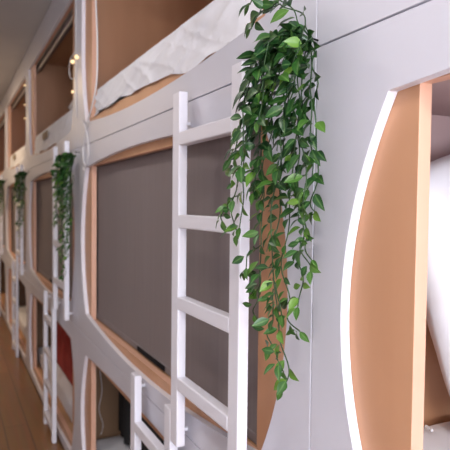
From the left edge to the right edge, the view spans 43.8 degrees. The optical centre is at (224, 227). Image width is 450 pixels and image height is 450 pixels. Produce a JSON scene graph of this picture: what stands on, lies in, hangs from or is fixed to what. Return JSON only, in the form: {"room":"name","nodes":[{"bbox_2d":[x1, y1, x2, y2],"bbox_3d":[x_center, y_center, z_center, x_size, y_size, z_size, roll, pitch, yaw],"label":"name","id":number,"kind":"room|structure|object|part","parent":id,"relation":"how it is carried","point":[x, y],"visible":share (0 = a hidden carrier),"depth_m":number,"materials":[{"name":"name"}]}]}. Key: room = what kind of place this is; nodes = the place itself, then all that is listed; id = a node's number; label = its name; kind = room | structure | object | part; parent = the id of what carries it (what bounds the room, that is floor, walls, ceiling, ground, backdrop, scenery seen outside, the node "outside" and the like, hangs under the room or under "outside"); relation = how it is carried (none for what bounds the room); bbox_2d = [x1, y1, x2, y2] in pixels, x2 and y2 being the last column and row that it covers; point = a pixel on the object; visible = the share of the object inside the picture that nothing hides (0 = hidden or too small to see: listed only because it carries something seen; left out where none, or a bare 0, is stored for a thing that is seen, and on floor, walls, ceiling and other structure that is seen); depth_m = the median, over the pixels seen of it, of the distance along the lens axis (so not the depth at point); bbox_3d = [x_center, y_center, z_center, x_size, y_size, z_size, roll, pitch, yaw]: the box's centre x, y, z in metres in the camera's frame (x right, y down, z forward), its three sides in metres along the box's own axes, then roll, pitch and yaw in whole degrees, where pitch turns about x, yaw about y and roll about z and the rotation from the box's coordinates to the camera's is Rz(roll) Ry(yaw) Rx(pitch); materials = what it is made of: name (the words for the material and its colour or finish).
{"room":"dormitory","nodes":[
{"label":"dormitory","id":0,"kind":"room"},
{"bbox_2d":[0,0,51,102],"bbox_3d":[-1.241,-1.429,3.577,2.300,0.050,12.400,0,2,-26],"label":"ceiling","id":1,"kind":"structure","parent":0,"point":[20,20],"depth_m":4.06,"materials":[{"name":"paint"}]},
{"bbox_2d":[0,313,64,449],"bbox_3d":[-1.271,1.270,3.682,2.300,0.050,12.400,0,2,-26],"label":"floor","id":2,"kind":"structure","parent":0,"point":[22,426],"depth_m":3.84,"materials":[{"name":"brown wood"}]},
{"bbox_2d":[0,279,0,316],"bbox_3d":[-2.840,0.669,7.044,0.046,0.851,0.366,0,2,-26],"label":"ladder","id":3,"kind":"object","parent":2,"relation":"on","point":[0,279],"visible":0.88,"depth_m":6.89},
{"bbox_2d":[0,252,5,321],"bbox_3d":[-2.506,0.692,7.587,1.030,0.774,2.018,0,2,-26],"label":"pod","id":4,"kind":"object","parent":2,"relation":"on","point":[2,257],"visible":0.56,"depth_m":7.68,"materials":[{"name":"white wood"}]},
{"bbox_3d":[-2.942,0.690,7.374,0.024,0.760,2.017,0,2,-26],"label":"panel","id":5,"kind":"part","parent":4,"relation":"part of","materials":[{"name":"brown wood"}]},
{"bbox_3d":[-2.927,0.656,8.493,0.988,0.585,0.020,0,2,-26],"label":"panel","id":6,"kind":"part","parent":4,"relation":"part of","materials":[{"name":"brown wood"}]},
{"bbox_2d":[3,179,5,256],"bbox_3d":[-2.497,-0.145,7.555,1.030,0.901,2.018,0,2,-26],"label":"pod","id":7,"kind":"object","parent":4,"relation":"on","point":[4,189],"visible":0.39,"depth_m":6.72,"materials":[{"name":"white wood"}]},
{"bbox_2d":[0,175,2,254],"bbox_3d":[-2.664,-0.147,6.674,0.046,0.923,0.387,0,2,-26],"label":"ladder","id":8,"kind":"object","parent":7,"relation":"attached to","point":[1,176],"visible":0.68,"depth_m":6.50,"materials":[{"name":"white wood"}]},
{"bbox_2d":[0,95,5,179],"bbox_3d":[-2.486,-1.081,7.519,1.030,0.973,2.018,0,2,-26],"label":"pod","id":9,"kind":"object","parent":7,"relation":"on","point":[2,104],"visible":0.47,"depth_m":8.21,"materials":[{"name":"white wood"}]},
{"bbox_3d":[-2.907,-1.131,8.424,0.988,0.747,0.020,0,2,-26],"label":"panel","id":10,"kind":"part","parent":9,"relation":"part of","materials":[{"name":"brown wood"}]},
{"bbox_2d":[3,191,4,242],"bbox_3d":[-2.913,-0.143,7.351,0.002,0.695,1.920,0,2,-26],"label":"roller blind","id":11,"kind":"object","parent":7,"relation":"hanging from","point":[3,191],"depth_m":7.18,"materials":[{"name":"beige fabric"}]},
{"bbox_2d":[12,260,19,356],"bbox_3d":[-1.950,0.750,5.232,0.046,0.851,0.366,0,2,-26],"label":"ladder","id":12,"kind":"object","parent":2,"relation":"on","point":[15,309],"visible":0.98,"depth_m":5.09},
{"bbox_3d":[-2.030,0.743,5.370,0.024,0.851,0.047,0,2,-26],"label":"rail","id":13,"kind":"part","parent":12,"relation":"part of","materials":[{"name":"white wood"}]},
{"bbox_3d":[-1.890,0.756,5.084,0.024,0.851,0.047,0,2,-26],"label":"rail","id":14,"kind":"part","parent":12,"relation":"part of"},
{"bbox_2d":[6,258,27,368],"bbox_3d":[-1.617,0.772,5.775,1.030,0.774,2.018,0,2,-26],"label":"pod","id":15,"kind":"object","parent":2,"relation":"on","point":[22,280],"visible":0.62,"depth_m":6.26,"materials":[{"name":"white wood"}]},
{"bbox_2d":[6,170,27,278],"bbox_3d":[-1.608,-0.065,5.743,1.030,0.901,2.018,0,2,-26],"label":"pod","id":16,"kind":"object","parent":15,"relation":"on","point":[10,208],"visible":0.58,"depth_m":6.04,"materials":[{"name":"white wood"}]},
{"bbox_2d":[0,180,5,220],"bbox_3d":[-2.466,-0.286,6.162,0.140,0.475,0.344,0,2,-26],"label":"ivy","id":17,"kind":"object","parent":16,"relation":"hanging from","point":[1,181],"visible":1,"depth_m":6.08,"materials":[{"name":"green plant"}]},
{"bbox_2d":[5,52,27,178],"bbox_3d":[-1.597,-1.001,5.707,1.030,0.973,2.018,0,2,-26],"label":"pod","id":18,"kind":"object","parent":16,"relation":"on","point":[16,93],"visible":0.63,"depth_m":6.21,"materials":[{"name":"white wood"}]},
{"bbox_2d":[9,145,24,168],"bbox_3d":[-1.618,-0.683,5.710,0.987,0.172,1.963,0,2,-26],"label":"mattress","id":19,"kind":"object","parent":18,"relation":"in","point":[17,157],"visible":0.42,"depth_m":5.40,"materials":[{"name":"white fabric"}]},
{"bbox_3d":[-2.032,-0.997,5.493,0.024,0.968,2.017,0,2,-26],"label":"panel","id":20,"kind":"part","parent":18,"relation":"part of","materials":[{"name":"brown wood"}]},
{"bbox_3d":[-2.009,-1.349,5.489,0.013,0.055,1.920,0,2,-26],"label":"blind rail","id":21,"kind":"part","parent":18,"relation":"part of","materials":[{"name":"metal"}]},
{"bbox_3d":[-2.018,-1.051,6.612,0.988,0.747,0.020,0,2,-26],"label":"panel","id":22,"kind":"part","parent":18,"relation":"part of","materials":[{"name":"brown wood"}]},
{"bbox_2d":[12,86,25,108],"bbox_3d":[-1.979,-1.331,5.505,0.051,0.051,1.920,0,2,-26],"label":"rolled blind","id":23,"kind":"object","parent":18,"relation":"hanging from","point":[21,93],"depth_m":5.68,"materials":[{"name":"beige fabric"}]},
{"bbox_3d":[-2.043,-0.061,5.529,0.024,0.898,2.017,0,2,-26],"label":"panel","id":24,"kind":"part","parent":16,"relation":"part of","materials":[{"name":"brown wood"}]},
{"bbox_2d":[11,187,25,258],"bbox_3d":[-2.023,-0.063,5.539,0.002,0.695,1.920,0,2,-26],"label":"roller blind","id":25,"kind":"object","parent":16,"relation":"hanging from","point":[13,228],"depth_m":6.03,"materials":[{"name":"beige fabric"}]},
{"bbox_2d":[15,165,25,274],"bbox_3d":[-1.775,-0.067,4.862,0.046,0.923,0.387,0,2,-26],"label":"ladder","id":26,"kind":"object","parent":16,"relation":"attached to","point":[18,252],"visible":0.61,"depth_m":4.89,"materials":[{"name":"white wood"}]},
{"bbox_3d":[-1.859,-0.073,5.010,0.024,0.923,0.047,0,2,-26],"label":"rail","id":27,"kind":"part","parent":26,"relation":"part of","materials":[{"name":"white wood"}]},
{"bbox_3d":[-1.710,-0.060,4.705,0.024,0.923,0.047,0,2,-26],"label":"rail","id":28,"kind":"part","parent":26,"relation":"part of","materials":[{"name":"white wood"}]},
{"bbox_3d":[-2.052,0.770,5.562,0.024,0.760,2.017,0,2,-26],"label":"panel","id":29,"kind":"part","parent":15,"relation":"part of","materials":[{"name":"brown wood"}]},
{"bbox_3d":[-2.038,0.737,6.681,0.988,0.585,0.020,0,2,-26],"label":"panel","id":30,"kind":"part","parent":15,"relation":"part of","materials":[{"name":"brown wood"}]},
{"bbox_2d":[18,306,26,337],"bbox_3d":[-1.610,1.005,5.789,0.924,0.125,1.962,0,2,-26],"label":"mattress","id":31,"kind":"object","parent":15,"relation":"on","point":[22,309],"visible":0.06,"depth_m":5.76,"materials":[{"name":"white fabric"}]},
{"bbox_2d":[43,290,58,443],"bbox_3d":[-1.061,0.830,3.420,0.046,0.851,0.366,0,2,-26],"label":"ladder","id":32,"kind":"object","parent":2,"relation":"on","point":[51,354],"visible":0.96,"depth_m":3.29,"materials":[{"name":"white wood"}]},
{"bbox_3d":[-1.141,0.824,3.558,0.024,0.851,0.047,0,2,-26],"label":"rail","id":33,"kind":"part","parent":32,"relation":"part of","materials":[{"name":"white wood"}]},
{"bbox_3d":[-1.000,0.836,3.272,0.024,0.851,0.047,0,2,-26],"label":"rail","id":34,"kind":"part","parent":32,"relation":"part of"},
{"bbox_2d":[28,280,77,449],"bbox_3d":[-0.728,0.852,3.963,1.030,0.774,2.018,0,2,-26],"label":"pod","id":35,"kind":"object","parent":2,"relation":"on","point":[67,431],"visible":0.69,"depth_m":3.74,"materials":[{"name":"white wood"}]},
{"bbox_3d":[-1.149,0.817,4.869,0.988,0.585,0.020,0,2,-26],"label":"panel","id":36,"kind":"part","parent":35,"relation":"part of","materials":[{"name":"wood"}]},
{"bbox_2d":[28,149,77,327],"bbox_3d":[-0.718,0.015,3.931,1.030,0.901,2.018,0,2,-26],"label":"pod","id":37,"kind":"object","parent":35,"relation":"on","point":[39,178],"visible":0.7,"depth_m":3.98,"materials":[{"name":"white wood"}]},
{"bbox_2d":[12,171,30,237],"bbox_3d":[-1.625,-0.180,4.424,0.313,0.532,0.124,3,3,43],"label":"ivy","id":38,"kind":"object","parent":37,"relation":"hanging from","point":[21,175],"visible":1,"depth_m":4.38,"materials":[{"name":"green plant"}]},
{"bbox_2d":[27,0,78,168],"bbox_3d":[-0.708,-0.921,3.895,1.030,0.973,2.018,0,2,-26],"label":"pod","id":39,"kind":"object","parent":37,"relation":"on","point":[50,86],"visible":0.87,"depth_m":4.30,"materials":[{"name":"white wood"}]},
{"bbox_2d":[34,109,72,154],"bbox_3d":[-0.730,-0.603,3.899,0.989,0.172,1.963,0,2,-26],"label":"mattress","id":40,"kind":"object","parent":39,"relation":"in","point":[59,129],"visible":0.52,"depth_m":3.50,"materials":[{"name":"white fabric"}]},
{"bbox_2d":[36,12,72,71],"bbox_3d":[-1.090,-1.251,3.693,0.051,0.051,1.920,0,2,-26],"label":"rolled blind","id":41,"kind":"object","parent":39,"relation":"hanging from","point":[69,16],"depth_m":3.71,"materials":[{"name":"beige fabric"}]},
{"bbox_3d":[-1.120,-1.268,3.677,0.013,0.055,1.920,0,2,-26],"label":"blind rail","id":42,"kind":"part","parent":39,"relation":"part of","materials":[{"name":"metal"}]},
{"bbox_3d":[-1.128,-0.971,4.800,0.988,0.747,0.020,0,2,-26],"label":"panel","id":43,"kind":"part","parent":39,"relation":"part of","materials":[{"name":"brown wood"}]},
{"bbox_2d":[69,28,78,117],"bbox_3d":[-0.760,-0.948,2.804,0.021,0.800,0.192,0,2,-26],"label":"fairy lights","id":44,"kind":"object","parent":39,"relation":"attached to","point":[76,55],"visible":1,"depth_m":2.79,"materials":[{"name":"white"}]},
{"bbox_3d":[-1.153,0.019,3.718,0.024,0.898,2.017,0,2,-26],"label":"panel","id":45,"kind":"part","parent":37,"relation":"part of","materials":[{"name":"brown wood"}]},
{"bbox_2d":[37,178,72,293],"bbox_3d":[-1.134,0.018,3.727,0.002,0.695,1.920,0,2,-26],"label":"roller blind","id":46,"kind":"object","parent":37,"relation":"hanging from","point":[44,186],"depth_m":4.00,"materials":[{"name":"beige fabric"}]},
{"bbox_2d":[52,141,71,320],"bbox_3d":[-0.886,0.013,3.050,0.046,0.923,0.387,0,2,-26],"label":"ladder","id":47,"kind":"object","parent":37,"relation":"attached to","point":[64,285],"visible":0.63,"depth_m":3.13,"materials":[{"name":"white wood"}]},
{"bbox_3d":[-0.970,0.007,3.198,0.024,0.923,0.047,0,2,-26],"label":"rail","id":48,"kind":"part","parent":47,"relation":"part of","materials":[{"name":"white wood"}]},
{"bbox_3d":[-0.820,0.020,2.893,0.024,0.923,0.047,0,2,-26],"label":"rail","id":49,"kind":"part","parent":47,"relation":"part of","materials":[{"name":"white wood"}]},
{"bbox_2d":[37,346,72,422],"bbox_3d":[-0.720,1.085,3.977,0.926,0.125,1.960,0,2,-26],"label":"mattress","id":50,"kind":"object","parent":35,"relation":"on","point":[64,387],"visible":0.1,"depth_m":3.69,"materials":[{"name":"white fabric"}]},
{"bbox_2d":[57,322,72,385],"bbox_3d":[-0.948,0.817,3.853,0.296,0.413,1.008,0,2,-26],"label":"duffel bag","id":51,"kind":"object","parent":50,"relation":"on","point":[64,348],"visible":0.15,"depth_m":3.88,"materials":[{"name":"red fabric"}]},
{"bbox_2d":[78,329,200,449],"bbox_3d":[0.162,0.932,2.151,1.030,0.774,2.018,0,2,-26],"label":"pod","id":52,"kind":"object","parent":2,"relation":"on","point":[114,408],"visible":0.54,"depth_m":2.72,"materials":[{"name":"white wood"}]},
{"bbox_2d":[99,372,102,433],"bbox_3d":[-0.630,0.841,2.844,0.023,0.435,0.006,0,2,-18],"label":"cord","id":53,"kind":"object","parent":52,"relation":"hanging from","point":[100,372],"visible":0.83,"depth_m":2.84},
{"bbox_3d":[-0.259,0.897,3.057,0.988,0.585,0.020,0,2,-26],"label":"panel","id":54,"kind":"part","parent":52,"relation":"part of","materials":[{"name":"brown wood"}]},
{"bbox_2d":[96,435,129,449],"bbox_3d":[0.169,1.165,2.166,0.927,0.124,1.962,0,2,-26],"label":"mattress","id":55,"kind":"object","parent":52,"relation":"on","point":[117,442],"visible":0.06,"depth_m":2.77,"materials":[{"name":"white fabric"}]},
{"bbox_3d":[-0.274,0.930,1.938,0.024,0.760,2.017,0,2,-26],"label":"panel","id":56,"kind":"part","parent":52,"relation":"part of","materials":[{"name":"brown wood"}]},
{"bbox_2d":[119,391,163,449],"bbox_3d":[-0.119,0.871,2.016,0.039,0.440,1.950,0,2,-26],"label":"television","id":57,"kind":"object","parent":52,"relation":"hanging from","point":[124,406],"depth_m":2.72,"materials":[{"name":"black plastic"}]},
{"bbox_2d":[78,49,316,449],"bbox_3d":[0.171,0.096,2.119,1.030,0.901,2.018,0,2,-26],"label":"pod","id":58,"kind":"object","parent":52,"relation":"on","point":[125,185],"visible":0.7,"depth_m":1.62,"materials":[{"name":"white wood"}]},
{"bbox_2d":[50,152,79,280],"bbox_3d":[-0.800,-0.053,2.736,0.266,0.637,0.118,2,3,35],"label":"ivy","id":59,"kind":"object","parent":58,"relation":"hanging from","point":[61,179],"visible":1,"depth_m":2.71,"materials":[{"name":"green plant"}]},
{"bbox_3d":[-0.754,-0.051,2.715,0.065,0.596,0.078,0,2,-26],"label":"trailing stem","id":60,"kind":"part","parent":59,"relation":"part of","materials":[{"name":"green plant"}]},
{"bbox_3d":[-0.735,-0.121,2.703,0.043,0.455,0.083,0,2,-26],"label":"trailing stem","id":61,"kind":"part","parent":59,"relation":"part of","materials":[{"name":"green plant"}]},
{"bbox_3d":[-0.259,0.451,1.935,0.004,0.017,0.290,0,2,-26],"label":"pull handle","id":62,"kind":"part","parent":58,"relation":"part of","materials":[{"name":"black plastic"}]},
{"bbox_2d":[96,128,260,433],"bbox_3d":[-0.245,0.098,1.915,0.002,0.695,1.920,0,2,-26],"label":"roller blind","id":63,"kind":"object","parent":58,"relation":"hanging from","point":[134,194],"depth_m":1.82,"materials":[{"name":"beige fabric"}]},
{"bbox_3d":[-0.264,0.099,1.906,0.024,0.898,2.017,0,2,-26],"label":"panel","id":64,"kind":"part","parent":58,"relation":"part of","materials":[{"name":"grey fabric"}]},
{"bbox_2d":[78,0,317,147],"bbox_3d":[0.182,-0.841,2.083,1.030,0.973,2.018,0,2,-26],"label":"pod","id":65,"kind":"object","parent":58,"relation":"on","point":[127,29],"visible":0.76,"depth_m":2.60,"materials":[{"name":"beech veneer"},{"name":"white laminate"},{"name":"taupe fabric"}]},
{"bbox_2d":[80,0,97,170],"bbox_3d":[-0.613,-0.701,2.513,0.015,0.888,0.363,0,2,-26],"label":"loose cable","id":66,"kind":"object","parent":65,"relation":"attached to","point":[85,127],"visible":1,"depth_m":2.41,"materials":[{"name":"white plastic"}]},
{"bbox_3d":[-0.239,-0.890,2.988,0.988,0.747,0.020,0,2,-26],"label":"panel","id":67,"kind":"part","parent":65,"relation":"part of","materials":[{"name":"brown wood"}]},
{"bbox_3d":[-0.254,-0.837,1.869,0.024,0.968,2.017,0,2,-26],"label":"panel","id":68,"kind":"part","parent":65,"relation":"part of","materials":[{"name":"brown wood"}]},
{"bbox_2d":[94,0,262,115],"bbox_3d":[0.161,-0.523,2.086,0.987,0.171,1.961,0,2,-26],"label":"mattress","id":69,"kind":"object","parent":65,"relation":"in","point":[217,24],"visible":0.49,"depth_m":1.55,"materials":[{"name":"white fabric"}]},
{"bbox_2d":[171,61,251,449],"bbox_3d":[-0.036,0.120,1.320,0.046,0.923,0.387,0,2,-26],"label":"ladder","id":70,"kind":"object","parent":58,"relation":"attached to","point":[233,418],"visible":0.86,"depth_m":1.27,"materials":[{"name":"white wood"}]},
{"bbox_3d":[-0.121,0.114,1.468,0.024,0.923,0.047,0,2,-26],"label":"rail","id":71,"kind":"part","parent":70,"relation":"part of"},
{"bbox_3d":[0.029,0.127,1.163,0.024,0.923,0.047,0,2,-26],"label":"rail","id":72,"kind":"part","parent":70,"relation":"part of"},
{"bbox_2d":[130,372,177,449],"bbox_3d":[-0.212,0.906,1.691,0.046,0.851,0.366,0,2,-26],"label":"ladder","id":73,"kind":"object","parent":2,"relation":"on","point":[139,432],"visible":0.84,"depth_m":1.78,"materials":[{"name":"white wood"}]},
{"bbox_3d":[-0.292,0.900,1.830,0.024,0.851,0.047,0,2,-26],"label":"rail","id":74,"kind":"part","parent":73,"relation":"part of","materials":[{"name":"white wood"}]},
{"bbox_3d":[-0.152,0.913,1.544,0.024,0.851,0.047,0,2,-26],"label":"rail","id":75,"kind":"part","parent":73,"relation":"part of","materials":[{"name":"white wood"}]},
{"bbox_3d":[1.051,1.013,0.340,1.030,0.774,2.018,0,2,-26],"label":"pod","id":76,"kind":"object","parent":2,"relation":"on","visible":0},
{"bbox_2d":[310,0,449,449],"bbox_3d":[1.060,0.176,0.307,1.030,0.901,2.018,0,2,-26],"label":"pod","id":77,"kind":"object","parent":76,"relation":"on","point":[383,104],"visible":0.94,"depth_m":0.86,"materials":[{"name":"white wood"}]},
{"bbox_2d":[318,0,430,46],"bbox_3d":[1.071,-0.760,0.271,1.030,0.973,2.018,0,2,-26],"label":"pod","id":78,"kind":"object","parent":77,"relation":"on","point":[337,19],"visible":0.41,"depth_m":0.88,"materials":[{"name":"beech veneer"},{"name":"white laminate"},{"name":"taupe fabric"}]},
{"bbox_2d":[215,0,326,400],"bbox_3d":[0.076,-0.076,0.982,0.139,0.725,0.301,0,2,-26],"label":"hanging plant","id":79,"kind":"object","parent":78,"relation":"hanging from","point":[289,43],"visible":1,"depth_m":0.93,"materials":[{"name":"green plant"}]},
{"bbox_3d":[0.046,0.059,1.021,0.014,0.057,0.047,-1,3,-36],"label":"trailing stem","id":80,"kind":"part","parent":79,"relation":"part of","materials":[{"name":"green plant"}]},
{"bbox_3d":[0.082,-0.216,0.966,0.098,0.218,0.079,0,2,-26],"label":"trailing stem","id":81,"kind":"part","parent":79,"relation":"part of","materials":[{"name":"green plant"}]},
{"bbox_3d":[0.098,-0.082,0.988,0.058,0.490,0.101,0,2,-26],"label":"trailing stem","id":82,"kind":"part","parent":79,"relation":"part of","materials":[{"name":"green plant"}]},
{"bbox_3d":[0.067,0.088,0.969,0.014,0.052,0.052,-1,3,-36],"label":"trailing stem","id":83,"kind":"part","parent":79,"relation":"part of","materials":[{"name":"green plant"}]},
{"bbox_3d":[0.097,-0.188,0.980,0.064,0.282,0.064,0,2,-26],"label":"trailing stem","id":84,"kind":"part","parent":79,"relation":"part of","materials":[{"name":"green plant"}]},
{"bbox_3d":[0.085,-0.153,0.992,0.076,0.342,0.180,0,2,-26],"label":"trailing stem","id":85,"kind":"part","parent":79,"relation":"part of","materials":[{"name":"green plant"}]},
{"bbox_3d":[0.078,0.156,0.949,0.011,0.103,0.021,0,2,-26],"label":"trailing stem","id":86,"kind":"part","parent":79,"relation":"part of","materials":[{"name":"green plant"}]},
{"bbox_3d":[0.099,-0.251,0.945,0.084,0.144,0.031,0,2,-26],"label":"trailing stem","id":87,"kind":"part","parent":79,"relation":"part of","materials":[{"name":"green plant"}]},
{"bbox_3d":[0.086,-0.167,0.995,0.071,0.339,0.138,0,2,-26],"label":"trailing stem","id":88,"kind":"part","parent":79,"relation":"part of","materials":[{"name":"green plant"}]},
{"bbox_3d":[0.085,0.113,0.923,0.005,0.057,0.056,0,2,-11],"label":"trailing stem","id":89,"kind":"part","parent":79,"relation":"part of","materials":[{"name":"green plant"}]},
{"bbox_3d":[0.083,-0.384,1.002,0.032,0.107,0.150,-1,3,-40],"label":"trailing stem","id":90,"kind":"part","parent":79,"relation":"part of","materials":[{"name":"green plant"}]},
{"bbox_3d":[0.096,-0.197,0.975,0.065,0.276,0.083,0,2,-26],"label":"trailing stem","id":91,"kind":"part","parent":79,"relation":"part of","materials":[{"name":"green plant"}]},
{"bbox_3d":[0.084,-0.353,0.979,0.141,0.062,0.043,3,3,44],"label":"trailing stem","id":92,"kind":"part","parent":79,"relation":"part of","materials":[{"name":"green plant"}]},
{"bbox_3d":[0.101,-0.272,0.933,0.092,0.102,0.014,0,2,-26],"label":"trailing stem","id":93,"kind":"part","parent":79,"relation":"part of","materials":[{"name":"green plant"}]},
{"bbox_3d":[0.112,-0.149,0.968,0.048,0.344,0.034,0,2,-26],"label":"trailing stem","id":94,"kind":"part","parent":79,"relation":"part of","materials":[{"name":"green plant"}]},
{"bbox_3d":[0.120,-0.027,0.936,0.065,0.588,0.085,0,2,-26],"label":"trailing stem","id":95,"kind":"part","parent":79,"relation":"part of","materials":[{"name":"green plant"}]},
{"bbox_3d":[0.127,-0.075,0.940,0.048,0.492,0.053,0,2,-26],"label":"trailing stem","id":96,"kind":"part","parent":79,"relation":"part of","materials":[{"name":"green plant"}]},
{"bbox_3d":[0.119,-0.177,0.915,0.036,0.282,0.092,1,2,9],"label":"trailing stem","id":97,"kind":"part","parent":79,"relation":"part of","materials":[{"name":"green plant"}]},
{"bbox_3d":[0.142,-0.134,0.921,0.037,0.372,0.058,0,2,-26],"label":"trailing stem","id":98,"kind":"part","parent":79,"relation":"part of","materials":[{"name":"green plant"}]},
{"bbox_3d":[0.124,0.044,0.896,0.013,0.046,0.051,0,2,-15],"label":"trailing stem","id":99,"kind":"part","parent":79,"relation":"part of","materials":[{"name":"green plant"}]},
{"bbox_3d":[0.140,-0.094,0.919,0.042,0.451,0.062,0,2,-26],"label":"trailing stem","id":100,"kind":"part","parent":79,"relation":"part of","materials":[{"name":"green plant"}]},
{"bbox_3d":[0.142,-0.169,0.916,0.013,0.301,0.074,1,2,-2],"label":"trailing stem","id":101,"kind":"part","parent":79,"relation":"part of","materials":[{"name":"green plant"}]},
{"bbox_3d":[0.625,0.179,0.094,0.024,0.898,2.017,0,2,-26],"label":"panel","id":102,"kind":"part","parent":77,"relation":"part of","materials":[{"name":"brown wood"}]},
{"bbox_2d":[423,421,449,449],"bbox_3d":[1.067,0.473,0.324,0.925,0.139,1.961,0,2,-26],"label":"mattress","id":103,"kind":"object","parent":77,"relation":"on","point":[439,439],"visible":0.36,"depth_m":0.99,"materials":[{"name":"white fabric"}]},
{"bbox_2d":[424,425,433,431],"bbox_3d":[0.366,0.361,1.005,0.007,0.006,0.022,0,2,-13],"label":"drawstring","id":104,"kind":"object","parent":103,"relation":"on","point":[430,429],"visible":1,"depth_m":1.00,"materials":[{"name":"white fabric"}]},
{"bbox_2d":[426,154,449,395],"bbox_3d":[0.568,0.072,1.037,0.592,0.560,0.170,0,2,-22],"label":"pillow","id":105,"kind":"object","parent":103,"relation":"on","point":[438,271],"visible":0.58,"depth_m":0.91,"materials":[{"name":"white fabric"}]},
{"bbox_3d":[0.640,0.144,1.213,0.988,0.721,0.020,0,2,-26],"label":"panel","id":106,"kind":"part","parent":77,"relation":"part of","materials":[{"name":"brown wood"}]},
{"bbox_3d":[0.637,-0.027,1.190,0.950,0.376,0.006,0,2,-26],"label":"headboard","id":107,"kind":"part","parent":77,"relation":"part of","materials":[{"name":"laminate"}]}
]}

